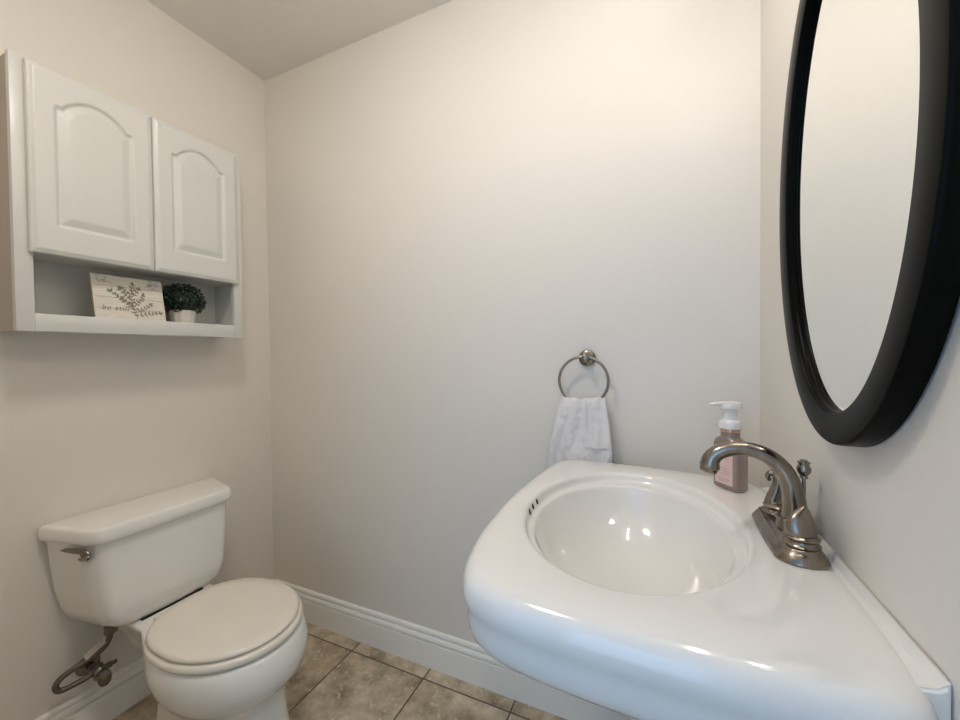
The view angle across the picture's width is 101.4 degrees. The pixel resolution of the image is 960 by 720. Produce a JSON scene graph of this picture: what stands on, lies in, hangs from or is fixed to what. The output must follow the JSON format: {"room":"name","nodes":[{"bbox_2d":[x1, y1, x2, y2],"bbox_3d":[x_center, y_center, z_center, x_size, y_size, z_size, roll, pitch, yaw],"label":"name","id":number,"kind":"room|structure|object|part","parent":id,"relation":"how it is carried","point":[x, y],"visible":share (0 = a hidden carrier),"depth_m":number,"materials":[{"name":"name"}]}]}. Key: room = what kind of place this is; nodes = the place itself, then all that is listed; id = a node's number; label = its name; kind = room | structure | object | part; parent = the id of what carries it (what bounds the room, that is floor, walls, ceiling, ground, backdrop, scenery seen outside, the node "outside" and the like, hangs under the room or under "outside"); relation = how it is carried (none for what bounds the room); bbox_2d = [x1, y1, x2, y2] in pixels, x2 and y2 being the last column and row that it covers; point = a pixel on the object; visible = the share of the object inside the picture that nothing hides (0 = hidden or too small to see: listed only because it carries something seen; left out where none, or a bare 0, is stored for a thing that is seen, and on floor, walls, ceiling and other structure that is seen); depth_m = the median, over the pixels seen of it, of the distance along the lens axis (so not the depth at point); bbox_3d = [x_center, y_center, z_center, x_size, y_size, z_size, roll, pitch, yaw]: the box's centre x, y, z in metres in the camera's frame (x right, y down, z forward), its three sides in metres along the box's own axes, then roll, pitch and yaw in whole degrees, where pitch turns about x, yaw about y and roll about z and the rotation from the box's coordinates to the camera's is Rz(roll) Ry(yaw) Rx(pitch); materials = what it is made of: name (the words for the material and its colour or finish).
{"room":"bathroom","nodes":[
{"label":"bathroom","id":0,"kind":"room"},
{"bbox_2d":[0,0,273,719],"bbox_3d":[-1.290,-0.045,1.251,0.100,2.440,1.301,0,1,24],"label":"wall","id":1,"kind":"structure","parent":0,"point":[89,422],"depth_m":1.33,"materials":[{"name":"white paint"}]},
{"bbox_2d":[52,626,117,694],"bbox_3d":[-1.193,0.897,1.190,0.120,0.186,0.142,0,1,24],"label":"shutoff valve","id":2,"kind":"object","parent":1,"relation":"attached to","point":[90,666],"visible":0.98,"depth_m":1.19,"materials":[{"name":"silver metal"}]},
{"bbox_3d":[-1.141,0.963,1.193,0.028,0.052,0.032,0,1,24],"label":"handle","id":3,"kind":"part","parent":2,"relation":"part of","materials":[{"name":"silver metal"}]},
{"bbox_2d":[0,48,242,337],"bbox_3d":[-1.120,-0.436,1.296,0.171,0.710,0.602,0,1,24],"label":"upper cabinet","id":4,"kind":"object","parent":1,"relation":"attached to","point":[92,181],"visible":1,"depth_m":1.16,"materials":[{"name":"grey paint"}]},
{"bbox_3d":[-1.109,-0.531,1.137,0.019,0.493,0.275,0,1,24],"label":"door","id":5,"kind":"part","parent":4,"relation":"part of","materials":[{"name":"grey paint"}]},
{"bbox_2d":[88,272,165,320],"bbox_3d":[-1.115,-0.193,1.252,0.037,0.139,0.184,0,1,24],"label":"wooden sign","id":6,"kind":"object","parent":4,"relation":"on","point":[112,296],"visible":0.99,"depth_m":1.24,"materials":[{"name":"white wood"}]},
{"bbox_2d":[162,282,206,322],"bbox_3d":[-1.073,-0.204,1.420,0.130,0.150,0.151,0,1,24],"label":"boxwood","id":7,"kind":"object","parent":4,"relation":"on","point":[181,303],"visible":0.9,"depth_m":1.39,"materials":[{"name":"green plant"}]},
{"bbox_2d":[169,310,195,322],"bbox_3d":[-1.073,-0.153,1.420,0.082,0.049,0.079,0,1,24],"label":"pot","id":8,"kind":"object","parent":7,"relation":"attached to","point":[188,316],"depth_m":1.39,"materials":[{"name":"beige ceramic"}]},
{"bbox_3d":[-0.995,-0.536,1.390,0.019,0.493,0.275,0,1,24],"label":"door","id":9,"kind":"part","parent":4,"relation":"part of","materials":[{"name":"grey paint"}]},
{"bbox_2d":[35,578,274,719],"bbox_3d":[-1.225,1.105,1.248,0.015,0.139,1.301,0,1,24],"label":"baseboard","id":10,"kind":"structure","parent":1,"relation":"attached to","point":[128,685],"depth_m":1.28,"materials":[{"name":"white paint"}]},
{"bbox_2d":[147,0,451,80],"bbox_3d":[-0.396,-1.307,0.820,2.089,0.080,1.501,0,1,24],"label":"ceiling","id":11,"kind":"structure","parent":0,"point":[269,39],"depth_m":1.49,"materials":[{"name":"white paint"}]},
{"bbox_2d":[112,623,566,719],"bbox_3d":[-0.699,1.228,0.135,2.089,0.080,3.101,0,1,24],"label":"floor","id":12,"kind":"structure","parent":0,"point":[338,677],"depth_m":1.37,"materials":[{"name":"beige tile"}]},
{"bbox_2d":[38,478,307,719],"bbox_3d":[-0.858,0.822,1.221,0.702,0.697,0.491,0,1,24],"label":"toilet","id":13,"kind":"object","parent":12,"relation":"on","point":[145,566],"visible":1,"depth_m":1.15,"materials":[{"name":"white ceramic"}]},
{"bbox_3d":[-1.141,0.550,1.117,0.096,0.041,0.031,0,1,9],"label":"flush lever","id":14,"kind":"part","parent":13,"relation":"part of","materials":[{"name":"silver metal"}]},
{"bbox_3d":[-1.082,0.497,1.315,0.217,0.045,0.491,0,1,24],"label":"tank lid","id":15,"kind":"part","parent":13,"relation":"part of","materials":[{"name":"white ceramic"}]},
{"bbox_3d":[-1.085,0.658,1.320,0.198,0.284,0.461,0,1,24],"label":"tank","id":16,"kind":"part","parent":13,"relation":"part of","materials":[{"name":"white ceramic"}]},
{"bbox_3d":[-0.826,0.985,1.220,0.645,0.372,0.379,0,1,24],"label":"bowl","id":17,"kind":"part","parent":13,"relation":"part of","materials":[{"name":"white ceramic"}]},
{"bbox_3d":[-0.753,0.765,1.182,0.412,0.016,0.358,0,1,24],"label":"lid","id":18,"kind":"part","parent":13,"relation":"part of","materials":[{"name":"plastic"}]},
{"bbox_3d":[-0.746,0.786,1.179,0.420,0.019,0.374,0,1,24],"label":"seat","id":19,"kind":"part","parent":13,"relation":"part of","materials":[{"name":"plastic"}]},
{"bbox_2d":[462,460,950,719],"bbox_3d":[0.320,0.730,0.778,0.557,0.873,0.741,0,1,24],"label":"pedestal sink","id":20,"kind":"object","parent":12,"relation":"on","point":[634,592],"visible":0.9,"depth_m":0.49,"materials":[{"name":"white ceramic"}]},
{"bbox_2d":[709,401,747,492],"bbox_3d":[0.565,0.195,0.901,0.069,0.199,0.066,-1,1,-15],"label":"soap bottle","id":21,"kind":"object","parent":20,"relation":"on","point":[732,475],"visible":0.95,"depth_m":0.89,"materials":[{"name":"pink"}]},
{"bbox_2d":[699,441,831,570],"bbox_3d":[0.473,0.221,0.680,0.166,0.158,0.211,0,1,24],"label":"faucet","id":22,"kind":"object","parent":20,"relation":"on","point":[784,521],"visible":1,"depth_m":0.65,"materials":[{"name":"silver metal"}]},
{"bbox_3d":[0.471,0.213,0.681,0.158,0.141,0.047,0,1,24],"label":"spout","id":23,"kind":"part","parent":22,"relation":"part of","materials":[{"name":"silver metal"}]},
{"bbox_3d":[0.544,0.271,0.718,0.048,0.019,0.048,0,1,24],"label":"handle","id":24,"kind":"part","parent":22,"relation":"part of","materials":[{"name":"silver metal"}]},
{"bbox_3d":[0.545,0.244,0.727,0.033,0.078,0.035,0,1,24],"label":"lever","id":25,"kind":"part","parent":22,"relation":"part of","materials":[{"name":"silver metal"}]},
{"bbox_3d":[0.516,0.290,0.662,0.074,0.020,0.211,0,1,24],"label":"plate","id":26,"kind":"part","parent":22,"relation":"part of","materials":[{"name":"silver metal"}]},
{"bbox_3d":[0.491,0.247,0.601,0.044,0.048,0.035,0,1,24],"label":"lever","id":27,"kind":"part","parent":22,"relation":"part of","materials":[{"name":"silver metal"}]},
{"bbox_3d":[0.492,0.273,0.602,0.048,0.019,0.048,0,1,24],"label":"handle","id":28,"kind":"part","parent":22,"relation":"part of","materials":[{"name":"silver metal"}]},
{"bbox_3d":[0.542,0.237,0.658,0.006,0.095,0.005,0,1,24],"label":"lift rod","id":29,"kind":"part","parent":22,"relation":"part of","materials":[{"name":"silver metal"}]},
{"bbox_3d":[0.541,0.182,0.657,0.020,0.032,0.020,0,1,24],"label":"lift knob","id":30,"kind":"part","parent":22,"relation":"part of","materials":[{"name":"silver metal"}]},
{"bbox_2d":[264,0,760,643],"bbox_3d":[-0.095,-0.062,1.480,2.089,2.440,0.100,0,1,24],"label":"wall","id":31,"kind":"structure","parent":0,"point":[467,200],"depth_m":1.37,"materials":[{"name":"white paint"}]},
{"bbox_2d":[276,579,626,719],"bbox_3d":[-0.106,1.090,1.448,1.859,0.139,0.015,0,1,24],"label":"baseboard","id":32,"kind":"structure","parent":31,"relation":"attached to","point":[458,658],"depth_m":1.46,"materials":[{"name":"white paint"}]},
{"bbox_2d":[558,350,609,397],"bbox_3d":[0.319,0.055,1.209,0.155,0.173,0.058,0,1,24],"label":"towel ring","id":33,"kind":"object","parent":31,"relation":"attached to","point":[586,357],"visible":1,"depth_m":1.21,"materials":[{"name":"silver metal"}]},
{"bbox_2d":[548,396,612,466],"bbox_3d":[0.305,0.241,1.205,0.196,0.265,0.058,0,1,24],"label":"hand towel","id":34,"kind":"object","parent":33,"relation":"hanging from","point":[581,430],"visible":0.84,"depth_m":1.19,"materials":[{"name":"white fabric"}]},
{"bbox_2d":[760,0,959,719],"bbox_3d":[0.174,-0.033,-0.342,0.100,2.440,3.001,0,1,24],"label":"wall","id":35,"kind":"structure","parent":0,"point":[890,509],"depth_m":0.49,"materials":[{"name":"white paint"}]},
{"bbox_2d":[779,0,959,446],"bbox_3d":[0.501,-0.272,0.543,0.029,0.778,0.498,0,1,24],"label":"oval mirror","id":36,"kind":"object","parent":35,"relation":"attached to","point":[869,212],"visible":1,"depth_m":0.47,"materials":[{"name":"black wood"}]},
{"bbox_2d":[793,0,919,411],"bbox_3d":[0.498,-0.272,0.544,0.002,0.692,0.412,0,1,24],"label":"mirror glass","id":37,"kind":"object","parent":36,"relation":"attached to","point":[856,63],"depth_m":0.50,"materials":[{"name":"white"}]}
]}

